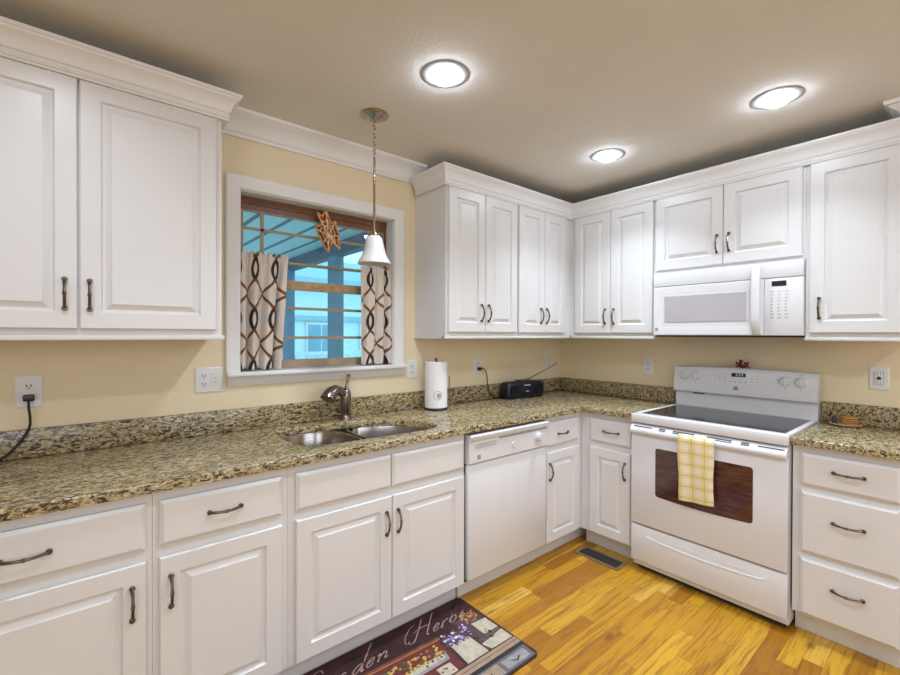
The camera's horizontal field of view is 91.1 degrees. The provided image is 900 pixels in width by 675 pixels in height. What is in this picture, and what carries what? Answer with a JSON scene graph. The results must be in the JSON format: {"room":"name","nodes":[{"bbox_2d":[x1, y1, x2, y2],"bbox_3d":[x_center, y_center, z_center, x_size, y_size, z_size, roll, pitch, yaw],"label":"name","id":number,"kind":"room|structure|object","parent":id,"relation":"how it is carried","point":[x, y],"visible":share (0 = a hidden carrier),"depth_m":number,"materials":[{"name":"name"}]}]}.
{"room":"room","nodes":[
{"label":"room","id":0,"kind":"room"},
{"bbox_2d":[0,106,560,432],"bbox_3d":[-0.941,0.145,2.223,5.100,2.434,0.210,0,0,-40],"label":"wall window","id":1,"kind":"structure","parent":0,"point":[85,381],"depth_m":2.16,"materials":[{"name":"beige paint"}]},
{"bbox_2d":[14,374,42,408],"bbox_3d":[-1.584,0.202,1.660,0.079,0.122,0.008,0,0,-40],"label":"wall outlet","id":2,"kind":"object","parent":1,"relation":"attached to","point":[23,384],"visible":0.94,"depth_m":1.66,"materials":[{"name":"white plastic"}]},
{"bbox_2d":[23,382,34,389],"bbox_3d":[-1.583,0.183,1.658,0.033,0.029,0.004,0,0,-40],"label":"socket","id":3,"kind":"object","parent":2,"relation":"attached to","point":[26,385],"depth_m":1.66,"materials":[{"name":"white plastic"}]},
{"bbox_2d":[0,57,224,340],"bbox_3d":[-1.359,-0.445,1.614,0.918,0.906,0.358,0,0,-40],"label":"upper cabinet","id":4,"kind":"object","parent":1,"relation":"attached to","point":[111,199],"visible":1,"depth_m":1.55,"materials":[{"name":"white paint"}]},
{"bbox_2d":[0,16,242,129],"bbox_3d":[-1.325,-0.934,1.613,0.972,0.102,0.339,0,0,-40],"label":"crown molding","id":5,"kind":"structure","parent":4,"relation":"on","point":[20,42],"depth_m":1.54,"materials":[{"name":"white paint"}]},
{"bbox_2d":[195,367,222,392],"bbox_3d":[-1.117,0.197,2.049,0.117,0.118,0.010,0,0,-40],"label":"wall outlet","id":6,"kind":"object","parent":1,"relation":"attached to","point":[207,379],"visible":1,"depth_m":2.05,"materials":[{"name":"white plastic"}]},
{"bbox_2d":[200,373,207,378],"bbox_3d":[-1.134,0.177,2.033,0.033,0.029,0.004,0,0,-40],"label":"socket","id":7,"kind":"object","parent":6,"relation":"attached to","point":[202,375],"depth_m":2.03,"materials":[{"name":"white plastic"}]},
{"bbox_2d":[200,381,207,387],"bbox_3d":[-1.134,0.216,2.034,0.033,0.029,0.004,0,0,-40],"label":"socket","id":8,"kind":"object","parent":6,"relation":"attached to","point":[203,384],"depth_m":2.03,"materials":[{"name":"white plastic"}]},
{"bbox_2d":[211,372,218,386],"bbox_3d":[-1.098,0.197,2.062,0.033,0.066,0.005,0,0,-40],"label":"rocker switch","id":9,"kind":"object","parent":6,"relation":"attached to","point":[214,375],"depth_m":2.06,"materials":[{"name":"white plastic"}]},
{"bbox_2d":[225,172,407,386],"bbox_3d":[-0.696,-0.276,2.446,1.022,1.014,0.165,0,0,-40],"label":"window","id":10,"kind":"structure","parent":1,"relation":"attached to","point":[322,335],"depth_m":2.43,"materials":[{"name":"white paint"}]},
{"bbox_2d":[288,262,360,272],"bbox_3d":[-0.707,-0.391,2.446,0.866,0.024,0.024,0,0,-40],"label":"curtain rod","id":11,"kind":"object","parent":10,"relation":"attached to","point":[289,263],"visible":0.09,"depth_m":2.44,"materials":[{"name":"gold metal"}]},
{"bbox_2d":[240,249,288,370],"bbox_3d":[-0.932,-0.133,2.221,0.237,0.591,0.056,0,0,-40],"label":"cafe curtain","id":12,"kind":"object","parent":11,"relation":"hanging from","point":[263,277],"visible":1,"depth_m":2.21,"materials":[{"name":"fabric"}]},
{"bbox_2d":[361,265,391,364],"bbox_3d":[-0.436,-0.132,2.635,0.217,0.586,0.038,0,0,-40],"label":"cafe curtain","id":13,"kind":"object","parent":11,"relation":"hanging from","point":[376,285],"visible":0.99,"depth_m":2.64,"materials":[{"name":"fabric"}]},
{"bbox_2d":[314,210,340,251],"bbox_3d":[-0.691,-0.593,2.477,0.155,0.235,0.035,0,0,-40],"label":"leaf ornament","id":14,"kind":"object","parent":10,"relation":"hanging from","point":[327,231],"visible":1,"depth_m":2.46,"materials":[{"name":"brown wood"}]},
{"bbox_2d":[407,360,416,378],"bbox_3d":[-0.240,0.200,2.783,0.075,0.118,0.008,0,0,-40],"label":"wall outlet","id":15,"kind":"object","parent":1,"relation":"attached to","point":[412,364],"visible":1,"depth_m":2.78,"materials":[{"name":"white plastic"}]},
{"bbox_2d":[414,185,517,338],"bbox_3d":[0.127,-0.447,2.855,0.626,0.906,0.358,0,0,-40],"label":"upper cabinet","id":16,"kind":"object","parent":1,"relation":"attached to","point":[466,241],"visible":1,"depth_m":2.71,"materials":[{"name":"white paint"}]},
{"bbox_2d":[410,117,899,219],"bbox_3d":[0.906,-0.931,2.352,1.286,0.102,2.064,0,0,-40],"label":"crown molding","id":17,"kind":"structure","parent":16,"relation":"on","point":[883,134],"depth_m":2.58,"materials":[{"name":"white paint"}]},
{"bbox_2d":[474,358,481,373],"bbox_3d":[0.200,0.203,3.150,0.075,0.118,0.008,0,0,-40],"label":"wall outlet","id":18,"kind":"object","parent":1,"relation":"attached to","point":[477,361],"visible":0.96,"depth_m":3.15,"materials":[{"name":"white plastic"}]},
{"bbox_2d":[516,205,570,337],"bbox_3d":[0.717,-0.448,3.348,0.910,0.906,0.358,0,0,-40],"label":"upper cabinet","id":19,"kind":"object","parent":1,"relation":"attached to","point":[543,239],"visible":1,"depth_m":3.11,"materials":[{"name":"white paint"}]},
{"bbox_2d":[545,355,550,368],"bbox_3d":[0.818,0.203,3.666,0.075,0.118,0.008,0,0,-40],"label":"wall outlet","id":20,"kind":"object","parent":1,"relation":"attached to","point":[547,357],"visible":0.99,"depth_m":3.66,"materials":[{"name":"white plastic"}]},
{"bbox_2d":[0,377,560,460],"bbox_3d":[-0.450,0.394,2.602,3.659,0.106,0.019,0,0,-40],"label":"backsplash","id":21,"kind":"structure","parent":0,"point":[42,441],"depth_m":2.02,"materials":[{"name":"brown stone"}]},
{"bbox_2d":[0,0,899,202],"bbox_3d":[0.644,-1.105,0.323,5.100,0.100,5.100,0,0,-40],"label":"ceiling","id":22,"kind":"structure","parent":0,"point":[551,85],"depth_m":1.74,"materials":[{"name":"paint"}]},
{"bbox_2d":[357,107,390,266],"bbox_3d":[-0.363,-0.711,2.118,0.158,0.716,0.158,0,0,-40],"label":"pendant lamp","id":23,"kind":"object","parent":22,"relation":"hanging from","point":[373,254],"visible":1,"depth_m":2.09,"materials":[{"name":"white glass"}]},
{"bbox_2d":[421,60,468,87],"bbox_3d":[-0.020,-1.051,1.789,0.196,0.028,0.196,0,0,-40],"label":"recessed light","id":24,"kind":"object","parent":22,"relation":"in","point":[442,77],"visible":1,"depth_m":1.76,"materials":[{"name":"white glass"}]},
{"bbox_2d":[590,148,624,161],"bbox_3d":[0.923,-1.053,2.587,0.196,0.028,0.196,0,0,-40],"label":"recessed light","id":25,"kind":"object","parent":22,"relation":"in","point":[610,156],"visible":1,"depth_m":2.55,"materials":[{"name":"white glass"}]},
{"bbox_2d":[750,86,804,108],"bbox_3d":[1.447,-1.047,1.956,0.196,0.028,0.196,0,0,-40],"label":"recessed light","id":26,"kind":"object","parent":22,"relation":"in","point":[779,99],"visible":1,"depth_m":1.93,"materials":[{"name":"white glass"}]},
{"bbox_2d":[455,533,899,674],"bbox_3d":[0.635,1.429,0.339,5.100,0.100,5.100,0,0,-40],"label":"floor","id":27,"kind":"structure","parent":0,"point":[580,615],"depth_m":2.07,"materials":[{"name":"brown wood"}]},
{"bbox_2d":[0,494,151,674],"bbox_3d":[-1.356,0.926,1.430,0.594,0.880,0.663,0,0,-40],"label":"base cabinet","id":28,"kind":"object","parent":27,"relation":"on","point":[76,583],"visible":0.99,"depth_m":1.28,"materials":[{"name":"white paint"}]},
{"bbox_2d":[152,468,287,674],"bbox_3d":[-0.963,0.925,1.759,0.429,0.880,0.663,0,0,-40],"label":"base cabinet","id":29,"kind":"object","parent":27,"relation":"on","point":[219,548],"visible":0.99,"depth_m":1.52,"materials":[{"name":"white paint"}]},
{"bbox_2d":[282,434,463,674],"bbox_3d":[-0.453,0.924,2.185,0.898,0.880,0.663,0,0,-40],"label":"base cabinet","id":30,"kind":"object","parent":27,"relation":"on","point":[375,539],"visible":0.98,"depth_m":1.90,"materials":[{"name":"white paint"}]},
{"bbox_2d":[0,377,675,521],"bbox_3d":[-0.144,0.414,2.236,3.659,0.139,0.973,0,0,-40],"label":"countertop","id":31,"kind":"structure","parent":30,"relation":"on","point":[64,467],"depth_m":1.85,"materials":[{"name":"brown stone"}]},
{"bbox_2d":[0,394,34,460],"bbox_3d":[-1.635,0.332,1.542,0.032,0.235,0.283,0,0,30],"label":"power cord","id":32,"kind":"object","parent":31,"relation":"on","point":[30,397],"visible":1,"depth_m":1.64,"materials":[{"name":"black plastic"}]},
{"bbox_2d":[320,374,350,420],"bbox_3d":[-0.594,0.325,2.351,0.079,0.247,0.209,0,0,34],"label":"kitchen faucet","id":33,"kind":"object","parent":31,"relation":"on","point":[329,395],"visible":1,"depth_m":2.38,"materials":[{"name":"silver metal"}]},
{"bbox_2d":[280,426,428,445],"bbox_3d":[-0.447,0.585,2.183,0.780,0.202,0.491,0,0,-40],"label":"sink","id":34,"kind":"object","parent":31,"relation":"in","point":[316,438],"visible":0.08,"depth_m":2.27,"materials":[{"name":"metal"}]},
{"bbox_2d":[424,358,449,410],"bbox_3d":[-0.087,0.287,2.758,0.150,0.320,0.150,0,0,-40],"label":"paper towel holder","id":35,"kind":"object","parent":31,"relation":"on","point":[436,359],"visible":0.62,"depth_m":2.73,"materials":[{"name":"black plastic"}]},
{"bbox_2d":[425,361,446,408],"bbox_3d":[-0.087,0.292,2.758,0.142,0.284,0.142,0,0,-40],"label":"paper towel roll","id":36,"kind":"object","parent":35,"relation":"on","point":[435,372],"visible":1,"depth_m":2.70,"materials":[{"name":"white paper"}]},
{"bbox_2d":[433,391,441,399],"bbox_3d":[-0.075,0.355,2.691,0.051,0.056,0.005,0,0,-10],"label":"print","id":37,"kind":"object","parent":36,"relation":"attached to","point":[437,395],"depth_m":2.69},
{"bbox_2d":[477,363,556,398],"bbox_3d":[0.575,0.327,3.324,0.835,0.238,0.140,0,0,-35],"label":"radio","id":38,"kind":"object","parent":31,"relation":"on","point":[523,388],"visible":1,"depth_m":3.22,"materials":[{"name":"black plastic"}]},
{"bbox_2d":[303,598,536,674],"bbox_3d":[-0.210,1.363,1.752,1.114,0.007,0.534,0,0,-40],"label":"floor mat","id":39,"kind":"object","parent":27,"relation":"on","point":[454,637],"visible":1,"depth_m":1.92,"materials":[{"name":"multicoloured fabric"}]},
{"bbox_2d":[364,609,534,674],"bbox_3d":[-0.168,1.362,1.708,1.096,0.003,0.408,0,0,-41],"label":"picture","id":40,"kind":"object","parent":39,"relation":"on","point":[467,642],"depth_m":1.91,"materials":[{"name":"multicoloured fabric"}]},
{"bbox_2d":[455,420,548,597],"bbox_3d":[0.156,0.929,2.669,0.634,0.868,0.642,0,0,-40],"label":"dishwasher","id":41,"kind":"object","parent":27,"relation":"on","point":[505,467],"visible":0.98,"depth_m":2.42,"materials":[{"name":"white metal"}]},
{"bbox_2d":[535,412,585,557],"bbox_3d":[0.775,0.922,3.210,1.001,0.880,0.663,0,0,-40],"label":"base cabinet","id":42,"kind":"object","parent":27,"relation":"on","point":[563,449],"visible":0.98,"depth_m":2.78,"materials":[{"name":"white paint"}]},
{"bbox_2d":[574,545,627,570],"bbox_3d":[0.932,1.362,2.733,0.130,0.006,0.295,0,0,-40],"label":"floor vent","id":43,"kind":"object","parent":27,"relation":"in","point":[614,563],"visible":1,"depth_m":2.73,"materials":[{"name":"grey metal"}]},
{"bbox_2d":[581,412,633,558],"bbox_3d":[1.200,0.925,2.965,0.663,0.880,0.364,0,0,-40],"label":"base cabinet","id":44,"kind":"object","parent":27,"relation":"on","point":[606,441],"visible":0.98,"depth_m":2.77,"materials":[{"name":"white paint"}]},
{"bbox_2d":[630,366,820,627],"bbox_3d":[1.548,0.778,2.515,0.664,1.182,0.755,0,0,-40],"label":"range","id":45,"kind":"object","parent":27,"relation":"on","point":[737,551],"visible":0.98,"depth_m":2.33,"materials":[{"name":"white metal"}]},
{"bbox_2d":[677,433,714,506],"bbox_3d":[1.284,0.693,2.305,0.033,0.352,0.180,0,0,-40],"label":"dish towel","id":46,"kind":"object","parent":45,"relation":"hanging from","point":[695,454],"visible":1,"depth_m":2.30,"materials":[{"name":"yellow fabric"}]},
{"bbox_2d":[631,403,817,445],"bbox_3d":[1.538,0.473,2.503,0.597,0.050,0.755,0,0,-40],"label":"cooktop","id":47,"kind":"object","parent":45,"relation":"in","point":[757,427],"depth_m":2.40,"materials":[{"name":"black glass"}]},
{"bbox_2d":[735,360,749,367],"bbox_3d":[1.784,0.160,2.691,0.037,0.051,0.076,0,0,-40],"label":"figurine","id":48,"kind":"object","parent":45,"relation":"on","point":[741,364],"visible":1,"depth_m":2.68,"materials":[{"name":"red ceramic"}]},
{"bbox_2d":[792,444,899,667],"bbox_3d":[1.929,0.933,2.091,0.663,0.880,0.374,0,0,-40],"label":"base cabinet","id":49,"kind":"object","parent":27,"relation":"on","point":[846,530],"visible":0.99,"depth_m":1.90,"materials":[{"name":"white paint"}]},
{"bbox_2d":[791,401,899,460],"bbox_3d":[1.938,0.422,2.095,0.644,0.139,0.375,0,0,-40],"label":"countertop","id":50,"kind":"structure","parent":49,"relation":"on","point":[879,435],"depth_m":2.11,"materials":[{"name":"brown stone"}]},
{"bbox_2d":[829,421,862,426],"bbox_3d":[2.063,0.453,2.301,0.136,0.010,0.136,0,0,-40],"label":"tray","id":51,"kind":"object","parent":50,"relation":"on","point":[838,423],"visible":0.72,"depth_m":2.27,"materials":[{"name":"brown wood"}]},
{"bbox_2d":[832,415,836,422],"bbox_3d":[2.026,0.431,2.326,0.022,0.040,0.022,0,0,-40],"label":"jar","id":52,"kind":"object","parent":51,"relation":"on","point":[834,418],"visible":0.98,"depth_m":2.32,"materials":[{"name":"blue glass"}]},
{"bbox_2d":[840,422,858,425],"bbox_3d":[2.075,0.447,2.294,0.074,0.010,0.074,0,0,-40],"label":"coaster","id":53,"kind":"object","parent":51,"relation":"on","point":[840,422],"visible":0.78,"depth_m":2.27,"materials":[{"name":"wood"}]},
{"bbox_2d":[840,420,858,423],"bbox_3d":[2.076,0.437,2.294,0.074,0.010,0.074,0,0,-40],"label":"coaster","id":54,"kind":"object","parent":53,"relation":"on","point":[840,420],"visible":0.73,"depth_m":2.27,"materials":[{"name":"wood"}]},
{"bbox_2d":[840,418,858,421],"bbox_3d":[2.074,0.426,2.293,0.074,0.010,0.074,0,0,-40],"label":"coaster","id":55,"kind":"object","parent":54,"relation":"on","point":[843,419],"visible":0.77,"depth_m":2.27,"materials":[{"name":"wood"}]},
{"bbox_2d":[840,416,858,419],"bbox_3d":[2.076,0.416,2.294,0.074,0.010,0.074,0,0,-40],"label":"coaster","id":56,"kind":"object","parent":55,"relation":"on","point":[844,417],"visible":1,"depth_m":2.27,"materials":[{"name":"wood"}]},
{"bbox_2d":[561,335,899,421],"bbox_3d":[2.590,0.159,1.895,0.100,2.434,5.000,0,0,-40],"label":"wall","id":57,"kind":"structure","parent":0,"point":[843,366],"depth_m":2.71,"materials":[{"name":"beige paint"}]},
{"bbox_2d":[570,201,656,338],"bbox_3d":[1.216,-0.446,3.180,0.358,0.906,0.645,0,0,-40],"label":"upper cabinet","id":58,"kind":"object","parent":57,"relation":"attached to","point":[612,263],"visible":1,"depth_m":3.05,"materials":[{"name":"white paint"}]},
{"bbox_2d":[561,377,675,402],"bbox_3d":[1.259,0.395,3.395,0.019,0.106,0.954,0,0,-40],"label":"backsplash","id":59,"kind":"structure","parent":57,"relation":"attached to","point":[638,391],"depth_m":3.34,"materials":[{"name":"brown stone"}]},
{"bbox_2d":[643,358,653,374],"bbox_3d":[1.434,0.207,3.194,0.008,0.118,0.075,0,0,-40],"label":"wall outlet","id":60,"kind":"object","parent":57,"relation":"attached to","point":[648,363],"visible":1,"depth_m":3.19,"materials":[{"name":"white plastic"}]},
{"bbox_2d":[655,166,806,273],"bbox_3d":[1.671,-0.649,2.634,0.358,0.488,0.772,0,0,-40],"label":"upper cabinet","id":61,"kind":"object","parent":57,"relation":"attached to","point":[760,219],"visible":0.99,"depth_m":2.49,"materials":[{"name":"white paint"}]},
{"bbox_2d":[653,259,805,337],"bbox_3d":[1.661,-0.203,2.626,0.385,0.402,0.764,0,0,-40],"label":"microwave","id":62,"kind":"object","parent":61,"relation":"attached to","point":[766,299],"visible":0.99,"depth_m":2.47,"materials":[{"name":"white plastic"}]},
{"bbox_2d":[804,144,899,340],"bbox_3d":[2.036,-0.436,2.198,0.358,0.906,0.372,0,0,-40],"label":"upper cabinet","id":63,"kind":"object","parent":57,"relation":"attached to","point":[853,214],"visible":1,"depth_m":2.11,"materials":[{"name":"white paint"}]},
{"bbox_2d":[822,401,899,428],"bbox_3d":[2.178,0.405,2.295,0.019,0.106,0.375,0,0,-40],"label":"backsplash","id":64,"kind":"structure","parent":57,"relation":"attached to","point":[869,415],"depth_m":2.29,"materials":[{"name":"brown stone"}]},
{"bbox_2d":[869,366,888,389],"bbox_3d":[2.206,0.210,2.269,0.010,0.118,0.075,0,0,-40],"label":"wall outlet","id":65,"kind":"object","parent":57,"relation":"attached to","point":[878,376],"visible":1,"depth_m":2.27,"materials":[{"name":"white plastic"}]},
{"bbox_2d":[883,97,899,119],"bbox_3d":[2.393,-0.740,1.748,0.390,0.632,0.940,0,0,-40],"label":"upper cabinet","id":66,"kind":"object","parent":57,"relation":"attached to","point":[892,106],"visible":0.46,"depth_m":1.98,"materials":[{"name":"white paint"}]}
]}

